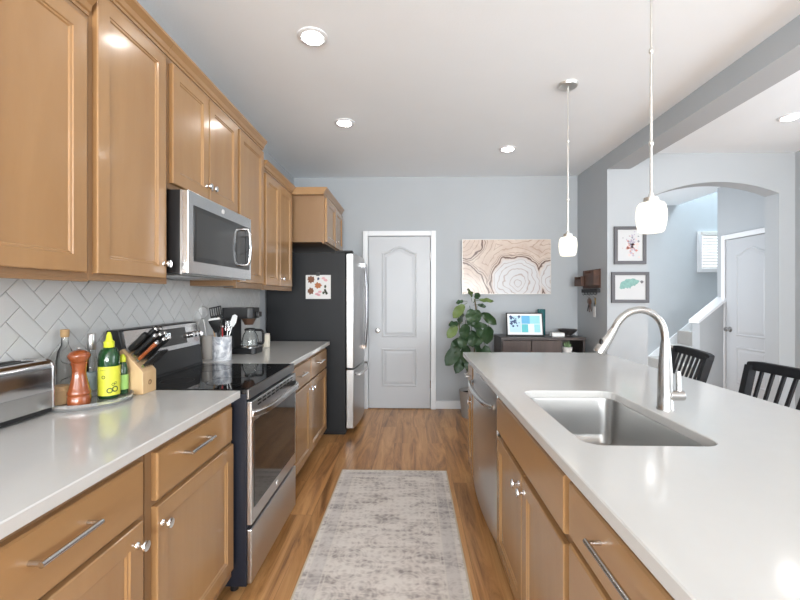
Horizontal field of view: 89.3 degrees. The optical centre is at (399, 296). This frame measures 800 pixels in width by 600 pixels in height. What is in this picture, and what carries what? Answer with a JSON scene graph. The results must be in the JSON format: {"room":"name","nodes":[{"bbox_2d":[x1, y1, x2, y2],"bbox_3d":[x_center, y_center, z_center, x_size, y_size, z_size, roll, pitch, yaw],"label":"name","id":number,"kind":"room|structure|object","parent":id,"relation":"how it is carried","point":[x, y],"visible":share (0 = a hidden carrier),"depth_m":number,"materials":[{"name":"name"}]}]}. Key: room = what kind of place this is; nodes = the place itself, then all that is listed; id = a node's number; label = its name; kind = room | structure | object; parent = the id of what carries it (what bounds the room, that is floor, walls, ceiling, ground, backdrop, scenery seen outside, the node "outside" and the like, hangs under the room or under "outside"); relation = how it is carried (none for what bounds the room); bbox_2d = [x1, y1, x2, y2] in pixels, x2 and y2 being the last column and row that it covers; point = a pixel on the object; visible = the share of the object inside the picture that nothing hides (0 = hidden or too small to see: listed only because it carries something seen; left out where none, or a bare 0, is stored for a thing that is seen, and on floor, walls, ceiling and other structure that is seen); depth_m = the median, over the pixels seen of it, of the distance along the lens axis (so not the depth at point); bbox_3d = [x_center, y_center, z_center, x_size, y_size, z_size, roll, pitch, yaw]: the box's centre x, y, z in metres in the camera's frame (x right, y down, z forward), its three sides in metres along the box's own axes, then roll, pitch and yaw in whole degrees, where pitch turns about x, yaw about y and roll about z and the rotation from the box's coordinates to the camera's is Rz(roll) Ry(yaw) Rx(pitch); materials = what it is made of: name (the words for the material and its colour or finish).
{"room":"kitchen","nodes":[
{"label":"kitchen","id":0,"kind":"room"},
{"bbox_2d":[167,148,293,340],"bbox_3d":[-1.459,-0.045,-0.310,0.100,2.740,10.500,0,0,2],"label":"wall","id":1,"kind":"structure","parent":0,"point":[263,293],"depth_m":3.90,"materials":[{"name":"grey paint"}]},
{"bbox_2d":[0,0,97,281],"bbox_3d":[-1.200,-0.533,0.985,0.330,0.966,0.784,0,0,2],"label":"upper cabinet","id":2,"kind":"object","parent":1,"relation":"attached to","point":[44,43],"visible":1,"depth_m":1.20,"materials":[{"name":"brown wood"}]},
{"bbox_2d":[0,278,259,364],"bbox_3d":[-1.339,0.158,2.112,0.008,0.506,3.250,0,0,2],"label":"backsplash","id":3,"kind":"structure","parent":1,"relation":"attached to","point":[33,313],"depth_m":1.76,"materials":[{"name":"grey tile"}]},
{"bbox_2d":[88,0,173,283],"bbox_3d":[-1.175,-0.601,1.599,0.348,1.091,0.442,0,0,2],"label":"upper cabinet","id":4,"kind":"object","parent":1,"relation":"attached to","point":[128,50],"visible":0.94,"depth_m":1.55,"materials":[{"name":"brown wood"}]},
{"bbox_2d":[167,41,241,212],"bbox_3d":[-1.163,-0.817,2.182,0.355,0.659,0.723,0,0,2],"label":"upper cabinet","id":5,"kind":"object","parent":1,"relation":"attached to","point":[202,130],"visible":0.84,"depth_m":2.08,"materials":[{"name":"brown wood"}]},
{"bbox_2d":[167,189,251,279],"bbox_3d":[-1.108,-0.290,2.181,0.450,0.383,0.716,0,0,2],"label":"microwave","id":6,"kind":"object","parent":5,"relation":"attached to","point":[207,240],"visible":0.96,"depth_m":1.97,"materials":[{"name":"silver metal"}]},
{"bbox_2d":[190,115,266,288],"bbox_3d":[-1.152,-0.601,2.771,0.330,1.091,0.452,0,0,2],"label":"upper cabinet","id":7,"kind":"object","parent":1,"relation":"attached to","point":[251,143],"visible":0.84,"depth_m":2.76,"materials":[{"name":"brown wood"}]},
{"bbox_2d":[223,160,294,290],"bbox_3d":[-1.127,-0.530,3.361,0.348,0.961,0.721,0,0,2],"label":"upper cabinet","id":8,"kind":"object","parent":1,"relation":"attached to","point":[278,189],"visible":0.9,"depth_m":3.27,"materials":[{"name":"brown wood"}]},
{"bbox_2d":[292,187,343,252],"bbox_3d":[-0.964,-0.754,4.235,0.640,0.514,0.984,0,0,2],"label":"upper cabinet","id":9,"kind":"object","parent":1,"relation":"attached to","point":[317,218],"visible":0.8,"depth_m":3.79,"materials":[{"name":"brown wood"}]},
{"bbox_2d":[217,408,514,599],"bbox_3d":[1.895,1.375,1.649,6.700,0.100,15.000,0,0,2],"label":"floor","id":10,"kind":"structure","parent":0,"point":[383,438],"depth_m":2.96,"materials":[{"name":"brown wood"}]},
{"bbox_2d":[0,456,150,599],"bbox_3d":[-1.039,0.884,0.864,0.667,0.882,0.668,0,0,2],"label":"base cabinet","id":11,"kind":"object","parent":10,"relation":"on","point":[89,546],"visible":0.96,"depth_m":0.95,"materials":[{"name":"brown wood"}]},
{"bbox_2d":[0,390,239,539],"bbox_3d":[-1.038,0.426,1.129,0.646,0.030,1.301,0,0,2],"label":"countertop","id":12,"kind":"structure","parent":11,"relation":"on","point":[47,459],"depth_m":1.14,"materials":[{"name":"white stone"}]},
{"bbox_2d":[0,358,54,427],"bbox_3d":[-1.289,0.311,1.234,0.134,0.187,0.398,0,0,2],"label":"toaster","id":13,"kind":"object","parent":12,"relation":"on","point":[27,385],"visible":1,"depth_m":1.33,"materials":[{"name":"silver metal"}]},
{"bbox_2d":[51,389,133,411],"bbox_3d":[-1.208,0.400,1.577,0.287,0.022,0.287,0,0,2],"label":"turntable","id":14,"kind":"object","parent":12,"relation":"on","point":[96,403],"visible":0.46,"depth_m":1.49,"materials":[{"name":"white plastic"}]},
{"bbox_2d":[55,384,68,405],"bbox_3d":[-1.270,0.366,1.509,0.065,0.067,0.065,0,0,2],"label":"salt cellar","id":15,"kind":"object","parent":14,"relation":"on","point":[60,389],"visible":0.49,"depth_m":1.49,"materials":[{"name":"brown wood"}]},
{"bbox_2d":[55,329,72,384],"bbox_3d":[-1.312,0.263,1.586,0.058,0.272,0.058,0,0,2],"label":"bottle","id":16,"kind":"object","parent":14,"relation":"on","point":[63,372],"visible":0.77,"depth_m":1.57,"materials":[{"name":"clear glass"}]},
{"bbox_2d":[66,347,90,405],"bbox_3d":[-1.191,0.293,1.503,0.073,0.213,0.073,0,0,2],"label":"pepper mill","id":17,"kind":"object","parent":14,"relation":"on","point":[79,390],"visible":0.98,"depth_m":1.48,"materials":[{"name":"brown wood"}]},
{"bbox_2d":[86,333,97,395],"bbox_3d":[-1.245,0.273,1.634,0.045,0.252,0.045,0,0,2],"label":"bottle","id":18,"kind":"object","parent":14,"relation":"on","point":[92,365],"visible":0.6,"depth_m":1.62,"materials":[{"name":"clear glass"}]},
{"bbox_2d":[97,332,119,398],"bbox_3d":[-1.156,0.270,1.609,0.075,0.259,0.075,0,0,2],"label":"bottle","id":19,"kind":"object","parent":14,"relation":"on","point":[108,368],"visible":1,"depth_m":1.58,"materials":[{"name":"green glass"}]},
{"bbox_2d":[100,370,117,392],"bbox_3d":[-1.137,0.332,1.584,0.056,0.092,0.012,0,0,-37],"label":"label","id":20,"kind":"object","parent":19,"relation":"attached to","point":[108,378],"depth_m":1.58,"materials":[{"name":"yellow paper"}]},
{"bbox_2d":[120,354,128,394],"bbox_3d":[-1.140,0.318,1.665,0.042,0.163,0.042,0,0,2],"label":"bottle","id":21,"kind":"object","parent":14,"relation":"on","point":[124,375],"visible":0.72,"depth_m":1.65,"materials":[{"name":"green glass"}]},
{"bbox_2d":[119,349,155,394],"bbox_3d":[-1.138,0.316,1.737,0.133,0.189,0.090,0,0,2],"label":"knife block","id":22,"kind":"object","parent":12,"relation":"on","point":[141,381],"visible":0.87,"depth_m":1.69,"materials":[{"name":"brown wood"}]},
{"bbox_2d":[125,332,148,353],"bbox_3d":[-1.111,0.195,1.711,0.096,0.091,0.027,0,0,2],"label":"knife","id":23,"kind":"object","parent":22,"relation":"in","point":[144,335],"visible":1,"depth_m":1.70,"materials":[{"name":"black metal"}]},
{"bbox_2d":[131,333,157,357],"bbox_3d":[-1.080,0.208,1.712,0.112,0.106,0.021,0,0,2],"label":"knife","id":24,"kind":"object","parent":22,"relation":"in","point":[154,336],"visible":1,"depth_m":1.71,"materials":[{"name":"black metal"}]},
{"bbox_2d":[133,326,158,351],"bbox_3d":[-1.096,0.182,1.738,0.122,0.115,0.024,0,0,2],"label":"knife","id":25,"kind":"object","parent":22,"relation":"in","point":[154,329],"visible":0.62,"depth_m":1.73,"materials":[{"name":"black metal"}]},
{"bbox_2d":[135,340,158,362],"bbox_3d":[-1.067,0.233,1.710,0.100,0.095,0.019,0,0,2],"label":"knife","id":26,"kind":"object","parent":22,"relation":"in","point":[152,346],"visible":1,"depth_m":1.70,"materials":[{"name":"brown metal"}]},
{"bbox_2d":[137,332,162,356],"bbox_3d":[-1.077,0.206,1.739,0.116,0.110,0.021,0,0,2],"label":"knife","id":27,"kind":"object","parent":22,"relation":"in","point":[160,334],"visible":0.54,"depth_m":1.73,"materials":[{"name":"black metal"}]},
{"bbox_2d":[141,351,159,368],"bbox_3d":[-1.052,0.266,1.705,0.080,0.076,0.013,0,0,2],"label":"knife","id":28,"kind":"object","parent":22,"relation":"in","point":[155,354],"visible":1,"depth_m":1.70,"materials":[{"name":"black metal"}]},
{"bbox_2d":[144,350,161,367],"bbox_3d":[-1.051,0.266,1.720,0.080,0.076,0.013,0,0,2],"label":"knife","id":29,"kind":"object","parent":22,"relation":"in","point":[160,350],"visible":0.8,"depth_m":1.72,"materials":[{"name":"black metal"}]},
{"bbox_2d":[141,337,165,361],"bbox_3d":[-1.060,0.226,1.737,0.114,0.107,0.019,0,0,2],"label":"knife","id":30,"kind":"object","parent":22,"relation":"in","point":[162,339],"visible":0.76,"depth_m":1.73,"materials":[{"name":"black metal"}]},
{"bbox_2d":[147,350,163,366],"bbox_3d":[-1.051,0.266,1.735,0.080,0.076,0.013,0,0,2],"label":"knife","id":31,"kind":"object","parent":22,"relation":"in","point":[161,350],"visible":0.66,"depth_m":1.73,"materials":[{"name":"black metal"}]},
{"bbox_2d":[145,335,170,360],"bbox_3d":[-1.056,0.225,1.763,0.119,0.112,0.019,0,0,2],"label":"knife","id":32,"kind":"object","parent":22,"relation":"in","point":[168,337],"visible":0.65,"depth_m":1.76,"materials":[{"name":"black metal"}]},
{"bbox_2d":[151,349,167,365],"bbox_3d":[-1.050,0.266,1.765,0.080,0.076,0.013,0,0,2],"label":"knife","id":33,"kind":"object","parent":22,"relation":"in","point":[165,349],"visible":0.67,"depth_m":1.76,"materials":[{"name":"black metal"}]},
{"bbox_2d":[143,403,232,599],"bbox_3d":[-1.022,0.884,1.490,0.667,0.882,0.577,0,0,2],"label":"base cabinet","id":34,"kind":"object","parent":10,"relation":"on","point":[188,477],"visible":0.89,"depth_m":1.42,"materials":[{"name":"brown wood"}]},
{"bbox_2d":[106,322,298,590],"bbox_3d":[-0.961,0.739,2.128,0.739,1.172,0.691,0,0,2],"label":"stove","id":35,"kind":"object","parent":10,"relation":"on","point":[263,440],"visible":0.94,"depth_m":1.98,"materials":[{"name":"black metal"}]},
{"bbox_2d":[156,363,293,399],"bbox_3d":[-0.933,0.430,2.128,0.561,0.045,0.691,0,0,2],"label":"cooktop","id":36,"kind":"object","parent":35,"relation":"in","point":[253,381],"depth_m":2.06,"materials":[{"name":"black glass"}]},
{"bbox_2d":[292,348,325,475],"bbox_3d":[-0.978,0.884,3.099,0.667,0.882,1.236,0,0,2],"label":"base cabinet","id":37,"kind":"object","parent":10,"relation":"on","point":[310,372],"visible":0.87,"depth_m":3.05,"materials":[{"name":"brown wood"}]},
{"bbox_2d":[202,341,329,365],"bbox_3d":[-0.984,0.426,3.104,0.646,0.030,1.248,0,0,2],"label":"countertop","id":38,"kind":"structure","parent":37,"relation":"on","point":[279,352],"depth_m":2.87,"materials":[{"name":"white stone"}]},
{"bbox_2d":[201,335,215,359],"bbox_3d":[-1.263,0.335,2.675,0.088,0.152,0.088,0,0,2],"label":"utensil crock","id":39,"kind":"object","parent":38,"relation":"on","point":[206,341],"visible":0.73,"depth_m":2.63,"materials":[{"name":"grey ceramic"}]},
{"bbox_2d":[201,306,208,335],"bbox_3d":[-1.304,0.230,2.692,0.104,0.331,0.021,0,0,13],"label":"skimmer","id":40,"kind":"object","parent":39,"relation":"in","point":[204,317],"visible":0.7,"depth_m":2.69,"materials":[{"name":"silver metal"}]},
{"bbox_2d":[201,306,208,318],"bbox_3d":[-1.313,0.107,2.694,0.086,0.086,0.011,0,0,2],"label":"bowl","id":41,"kind":"object","parent":40,"relation":"on","point":[204,317],"depth_m":2.69,"materials":[{"name":"silver metal"}]},
{"bbox_2d":[212,335,231,360],"bbox_3d":[-1.151,0.334,2.622,0.116,0.153,0.116,0,0,2],"label":"utensil crock","id":42,"kind":"object","parent":38,"relation":"on","point":[221,346],"visible":0.98,"depth_m":2.58,"materials":[{"name":"stone"}]},
{"bbox_2d":[208,317,220,336],"bbox_3d":[-1.181,0.264,2.599,0.084,0.263,0.040,0,0,2],"label":"spatula","id":43,"kind":"object","parent":42,"relation":"in","point":[215,323],"visible":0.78,"depth_m":2.58,"materials":[{"name":"black plastic"}]},
{"bbox_2d":[209,305,221,336],"bbox_3d":[-1.202,0.227,2.667,0.120,0.337,0.030,0,0,21],"label":"slotted turner","id":44,"kind":"object","parent":42,"relation":"in","point":[217,315],"visible":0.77,"depth_m":2.67,"materials":[{"name":"black plastic"}]},
{"bbox_2d":[225,321,230,336],"bbox_3d":[-1.114,0.276,2.616,0.036,0.237,0.013,0,0,2],"label":"serving fork","id":45,"kind":"object","parent":42,"relation":"in","point":[228,329],"visible":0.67,"depth_m":2.62,"materials":[{"name":"silver metal"}]},
{"bbox_2d":[228,315,236,336],"bbox_3d":[-1.114,0.257,2.647,0.095,0.278,0.022,0,0,-26],"label":"spatula","id":46,"kind":"object","parent":42,"relation":"in","point":[234,317],"visible":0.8,"depth_m":2.65,"materials":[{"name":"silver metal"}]},
{"bbox_2d":[222,307,261,353],"bbox_3d":[-1.146,0.245,2.962,0.252,0.330,0.160,0,0,2],"label":"coffee maker","id":47,"kind":"object","parent":38,"relation":"on","point":[248,315],"visible":0.79,"depth_m":2.89,"materials":[{"name":"black plastic"}]},
{"bbox_2d":[242,318,255,324],"bbox_3d":[-1.105,0.183,2.961,0.104,0.045,0.104,0,0,2],"label":"basket","id":48,"kind":"object","parent":47,"relation":"on","point":[250,321],"depth_m":2.93,"materials":[{"name":"orange metal"}]},
{"bbox_2d":[241,328,264,347],"bbox_3d":[-1.080,0.299,2.950,0.158,0.136,0.120,0,0,36],"label":"carafe","id":49,"kind":"object","parent":47,"relation":"on","point":[250,337],"visible":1,"depth_m":2.92,"materials":[{"name":"clear glass"}]},
{"bbox_2d":[262,333,269,347],"bbox_3d":[-1.086,0.353,3.281,0.064,0.114,0.064,0,0,2],"label":"jar","id":50,"kind":"object","parent":38,"relation":"on","point":[266,344],"visible":0.72,"depth_m":3.26,"materials":[{"name":"beige ceramic"}]},
{"bbox_2d":[267,250,368,433],"bbox_3d":[-0.800,0.443,4.293,0.938,1.765,0.850,0,0,2],"label":"refrigerator","id":51,"kind":"object","parent":10,"relation":"on","point":[339,320],"visible":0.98,"depth_m":3.87,"materials":[{"name":"black metal"}]},
{"bbox_2d":[306,275,330,298],"bbox_3d":[-0.780,-0.091,3.866,0.240,0.228,0.001,0,0,2],"label":"paper","id":52,"kind":"object","parent":51,"relation":"attached to","point":[317,287],"visible":1,"depth_m":3.87,"materials":[{"name":"white paper"}]},
{"bbox_2d":[290,469,472,599],"bbox_3d":[-0.076,1.321,1.928,0.796,0.007,2.300,0,0,2],"label":"rug","id":53,"kind":"object","parent":10,"relation":"on","point":[381,534],"visible":1,"depth_m":2.15,"materials":[{"name":"beige fabric"}]},
{"bbox_2d":[464,364,472,474],"bbox_3d":[0.784,0.884,2.835,0.657,0.882,0.238,0,0,2],"label":"base cabinet","id":54,"kind":"object","parent":10,"relation":"on","point":[470,368],"visible":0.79,"depth_m":2.86,"materials":[{"name":"brown wood"}]},
{"bbox_2d":[444,288,496,418],"bbox_3d":[0.756,0.618,4.451,0.562,1.414,0.360,0,0,2],"label":"potted plant","id":55,"kind":"object","parent":10,"relation":"on","point":[454,355],"visible":0.84,"depth_m":4.36,"materials":[{"name":"green plant"}]},
{"bbox_2d":[468,368,500,542],"bbox_3d":[0.753,0.885,2.340,0.681,0.880,0.740,0,0,2],"label":"dishwasher","id":56,"kind":"object","parent":10,"relation":"on","point":[485,432],"visible":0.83,"depth_m":2.18,"materials":[{"name":"silver metal"}]},
{"bbox_2d":[497,397,573,599],"bbox_3d":[0.751,0.884,1.523,0.651,0.882,0.883,0,0,2],"label":"base cabinet","id":57,"kind":"object","parent":10,"relation":"on","point":[534,539],"visible":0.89,"depth_m":1.44,"materials":[{"name":"brown wood"}]},
{"bbox_2d":[494,334,585,352],"bbox_3d":[1.544,0.882,4.529,0.906,0.885,0.411,0,0,2],"label":"sideboard","id":58,"kind":"object","parent":10,"relation":"on","point":[502,342],"visible":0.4,"depth_m":4.35,"materials":[{"name":"brown wood"}]},
{"bbox_2d":[506,313,543,335],"bbox_3d":[1.386,0.310,4.514,0.400,0.256,0.099,0,0,5],"label":"photo frame","id":59,"kind":"object","parent":58,"relation":"on","point":[517,324],"visible":1,"depth_m":4.49,"materials":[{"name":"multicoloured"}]},
{"bbox_2d":[537,309,544,334],"bbox_3d":[1.619,0.292,4.638,0.088,0.295,0.088,0,0,2],"label":"canister","id":60,"kind":"object","parent":58,"relation":"on","point":[542,311],"visible":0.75,"depth_m":4.60,"materials":[{"name":"teal ceramic"}]},
{"bbox_2d":[550,332,564,336],"bbox_3d":[1.734,0.419,4.470,0.135,0.042,0.090,0,0,2],"label":"box","id":61,"kind":"object","parent":58,"relation":"on","point":[553,334],"visible":0.99,"depth_m":4.43,"materials":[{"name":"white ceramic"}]},
{"bbox_2d":[562,341,572,352],"bbox_3d":[1.821,0.552,4.412,0.110,0.144,0.110,0,0,2],"label":"potted plant","id":62,"kind":"object","parent":58,"relation":"in","point":[566,348],"visible":0.91,"depth_m":4.38,"materials":[{"name":"green plant"}]},
{"bbox_2d":[558,328,577,335],"bbox_3d":[1.884,0.404,4.551,0.210,0.073,0.210,0,0,2],"label":"bowl","id":63,"kind":"object","parent":58,"relation":"on","point":[568,332],"visible":0.88,"depth_m":4.50,"materials":[{"name":"grey metal"}]},
{"bbox_2d":[569,481,674,599],"bbox_3d":[0.727,0.884,0.740,0.657,0.882,0.676,0,0,2],"label":"base cabinet","id":64,"kind":"object","parent":10,"relation":"on","point":[602,566],"visible":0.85,"depth_m":0.88,"materials":[{"name":"brown wood"}]},
{"bbox_2d":[463,352,799,599],"bbox_3d":[0.939,0.426,1.628,1.021,0.030,2.705,0,0,2],"label":"countertop","id":65,"kind":"structure","parent":64,"relation":"on","point":[719,519],"depth_m":0.95,"materials":[{"name":"white stone"}]},
{"bbox_2d":[531,398,702,445],"bbox_3d":[0.715,0.543,1.441,0.405,0.203,0.674,0,0,2],"label":"sink","id":66,"kind":"object","parent":65,"relation":"in","point":[598,421],"visible":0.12,"depth_m":1.74,"materials":[{"name":"grey metal"}]},
{"bbox_2d":[593,306,685,411],"bbox_3d":[0.866,0.224,1.476,0.313,0.375,0.060,0,0,2],"label":"faucet","id":67,"kind":"object","parent":65,"relation":"on","point":[666,396],"visible":1,"depth_m":1.46,"materials":[{"name":"silver metal"}]},
{"bbox_2d":[648,330,691,377],"bbox_3d":[4.953,0.224,5.762,2.790,2.198,0.968,0,0,2],"label":"stairs","id":68,"kind":"structure","parent":10,"relation":"on","point":[684,337],"depth_m":6.06,"materials":[{"name":"paint"}]},
{"bbox_2d":[671,345,714,382],"bbox_3d":[1.599,0.826,2.564,0.503,1.000,0.486,0,0,14],"label":"bar stool","id":69,"kind":"object","parent":10,"relation":"on","point":[702,372],"visible":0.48,"depth_m":2.47,"materials":[{"name":"black paint"}]},
{"bbox_2d":[738,361,799,409],"bbox_3d":[1.570,0.826,1.843,0.503,1.000,0.486,0,0,2],"label":"bar stool","id":70,"kind":"object","parent":10,"relation":"on","point":[749,371],"visible":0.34,"depth_m":1.95,"materials":[{"name":"black paint"}]},
{"bbox_2d":[294,176,576,407],"bbox_3d":[0.407,-0.045,4.841,3.350,2.740,0.100,0,0,2],"label":"wall","id":71,"kind":"structure","parent":0,"point":[457,209],"depth_m":4.78,"materials":[{"name":"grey paint"}]},
{"bbox_2d":[363,231,435,408],"bbox_3d":[-0.007,0.276,4.779,0.860,2.098,0.045,0,0,2],"label":"trim","id":72,"kind":"structure","parent":71,"relation":"attached to","point":[366,234],"depth_m":4.75,"materials":[{"name":"white paint"}]},
{"bbox_2d":[369,237,430,407],"bbox_3d":[-0.003,0.304,4.753,0.734,2.018,0.098,0,0,2],"label":"door","id":73,"kind":"structure","parent":71,"relation":"in","point":[399,267],"depth_m":4.77,"materials":[{"name":"grey paint"}]},
{"bbox_2d":[436,401,460,408],"bbox_3d":[1.252,1.278,4.760,1.655,0.095,0.016,0,0,2],"label":"baseboard","id":74,"kind":"structure","parent":71,"relation":"attached to","point":[439,404],"depth_m":4.77,"materials":[{"name":"white paint"}]},
{"bbox_2d":[462,239,550,293],"bbox_3d":[1.245,-0.348,4.749,1.030,0.640,0.035,0,0,2],"label":"wall art","id":75,"kind":"object","parent":71,"relation":"attached to","point":[489,266],"visible":1,"depth_m":4.73,"materials":[{"name":"beige paper"}]},
{"bbox_2d":[137,0,799,204],"bbox_3d":[2.409,-2.595,0.285,7.800,2.360,12.300,0,0,2],"label":"ceiling","id":76,"kind":"structure","parent":0,"point":[429,88],"depth_m":2.59,"materials":[{"name":"white paint"}]},
{"bbox_2d":[297,27,327,46],"bbox_3d":[-0.475,-1.403,2.204,0.164,0.024,0.164,0,0,2],"label":"recessed light","id":77,"kind":"object","parent":76,"relation":"in","point":[310,36],"visible":1,"depth_m":2.18,"materials":[{"name":"white paint"}]},
{"bbox_2d":[334,118,354,126],"bbox_3d":[-0.451,-1.403,3.293,0.164,0.024,0.164,0,0,2],"label":"recessed light","id":78,"kind":"object","parent":76,"relation":"in","point":[342,122],"visible":1,"depth_m":3.27,"materials":[{"name":"white paint"}]},
{"bbox_2d":[499,145,516,151],"bbox_3d":[1.030,-1.403,3.873,0.164,0.024,0.164,0,0,2],"label":"recessed light","id":79,"kind":"object","parent":76,"relation":"in","point":[509,148],"visible":1,"depth_m":3.84,"materials":[{"name":"white paint"}]},
{"bbox_2d":[557,79,578,256],"bbox_3d":[1.118,-0.842,2.696,0.132,1.146,0.132,0,0,2],"label":"pendant lamp","id":80,"kind":"object","parent":76,"relation":"hanging from","point":[567,246],"visible":1,"depth_m":2.68,"materials":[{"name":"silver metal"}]},
{"bbox_2d":[635,0,667,233],"bbox_3d":[1.059,-0.842,1.707,0.132,1.146,0.132,0,0,2],"label":"pendant lamp","id":81,"kind":"object","parent":76,"relation":"hanging from","point":[651,215],"visible":1,"depth_m":1.69,"materials":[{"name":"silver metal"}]},
{"bbox_2d":[776,112,799,121],"bbox_3d":[3.073,-1.403,3.188,0.164,0.024,0.164,0,0,2],"label":"recessed light","id":82,"kind":"object","parent":76,"relation":"in","point":[792,116],"visible":1,"depth_m":3.17,"materials":[{"name":"white paint"}]},
{"bbox_2d":[648,192,716,355],"bbox_3d":[4.299,-1.175,6.336,4.350,5.000,0.100,0,0,2],"label":"wall","id":83,"kind":"structure","parent":0,"point":[677,291],"depth_m":6.29,"materials":[{"name":"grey paint"}]},
{"bbox_2d":[649,323,691,355],"bbox_3d":[4.772,0.115,6.264,3.000,2.420,0.018,0,0,2],"label":"trim","id":84,"kind":"structure","parent":83,"relation":"attached to","point":[673,339],"depth_m":6.27,"materials":[{"name":"white paint"}]},
{"bbox_2d":[697,231,716,271],"bbox_3d":[4.911,-0.690,6.226,0.620,0.630,0.085,0,0,2],"label":"window","id":85,"kind":"structure","parent":83,"relation":"in","point":[706,240],"depth_m":6.23,"materials":[{"name":"white glass"}]},
{"bbox_2d":[577,15,799,352],"bbox_3d":[2.047,-0.045,-0.506,0.220,2.740,10.700,0,0,2],"label":"wall","id":86,"kind":"structure","parent":0,"point":[776,58],"depth_m":3.03,"materials":[{"name":"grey paint"}]},
{"bbox_2d":[574,269,600,294],"bbox_3d":[2.019,-0.150,4.374,0.099,0.275,0.425,0,0,2],"label":"key rack","id":87,"kind":"object","parent":86,"relation":"attached to","point":[590,278],"visible":1,"depth_m":4.30,"materials":[{"name":"brown wood"}]},
{"bbox_2d":[587,297,591,311],"bbox_3d":[2.026,0.073,4.337,0.037,0.186,0.119,0,0,15],"label":"bunch","id":88,"kind":"object","parent":87,"relation":"hanging from","point":[589,301],"visible":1,"depth_m":4.32,"materials":[{"name":"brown plant"}]},
{"bbox_2d":[593,295,595,316],"bbox_3d":[2.018,0.097,4.201,0.030,0.233,0.045,0,0,-27],"label":"bunch","id":89,"kind":"object","parent":87,"relation":"hanging from","point":[594,306],"visible":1,"depth_m":4.20,"materials":[{"name":"silver metal"}]},
{"bbox_2d":[600,152,794,408],"bbox_3d":[3.022,-0.045,4.080,1.920,2.740,0.160,0,0,2],"label":"wall","id":90,"kind":"structure","parent":0,"point":[771,176],"depth_m":4.01,"materials":[{"name":"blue paint"}]},
{"bbox_2d":[611,272,648,302],"bbox_3d":[2.277,-0.090,4.007,0.365,0.306,0.023,0,0,2],"label":"picture frame","id":91,"kind":"object","parent":90,"relation":"attached to","point":[626,287],"visible":1,"depth_m":4.00,"materials":[{"name":"grey wood"}]},
{"bbox_2d":[615,275,645,299],"bbox_3d":[2.277,-0.090,4.013,0.301,0.242,0.010,0,0,2],"label":"print","id":92,"kind":"object","parent":91,"relation":"attached to","point":[627,287],"depth_m":4.01,"materials":[{"name":"grey paper"}]},
{"bbox_2d":[614,226,646,263],"bbox_3d":[2.276,-0.506,4.007,0.311,0.373,0.023,0,0,2],"label":"picture frame","id":93,"kind":"object","parent":90,"relation":"attached to","point":[630,246],"visible":0.96,"depth_m":4.00,"materials":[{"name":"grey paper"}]},
{"bbox_2d":[618,230,642,260],"bbox_3d":[2.276,-0.506,4.013,0.247,0.309,0.010,0,0,2],"label":"print","id":94,"kind":"object","parent":93,"relation":"attached to","point":[630,242],"depth_m":4.01,"materials":[{"name":"grey paper"}]},
{"bbox_2d":[689,297,725,387],"bbox_3d":[3.958,0.666,5.205,0.360,1.317,0.190,0,0,2],"label":"wall","id":95,"kind":"structure","parent":0,"point":[707,324],"depth_m":5.13,"materials":[{"name":"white paint"}]},
{"bbox_2d":[717,187,764,296],"bbox_3d":[4.194,-0.045,4.708,0.130,2.740,1.160,0,0,2],"label":"wall","id":96,"kind":"structure","parent":0,"point":[738,210],"depth_m":5.00,"materials":[{"name":"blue paint"}]},
{"bbox_2d":[721,228,764,388],"bbox_3d":[4.107,0.276,4.728,0.045,2.098,0.891,0,0,2],"label":"trim","id":97,"kind":"structure","parent":96,"relation":"attached to","point":[724,238],"depth_m":5.11,"materials":[{"name":"white paint"}]},
{"bbox_2d":[724,234,764,399],"bbox_3d":[4.081,0.304,4.723,0.098,2.018,0.765,0,0,2],"label":"door","id":98,"kind":"structure","parent":96,"relation":"in","point":[745,257],"depth_m":4.82,"materials":[{"name":"grey paint"}]},
{"bbox_2d":[795,151,799,408],"bbox_3d":[3.795,-0.045,-0.963,0.100,2.740,9.880,0,0,2],"label":"wall","id":99,"kind":"structure","parent":0,"point":[797,154],"depth_m":3.95,"materials":[{"name":"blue paint"}]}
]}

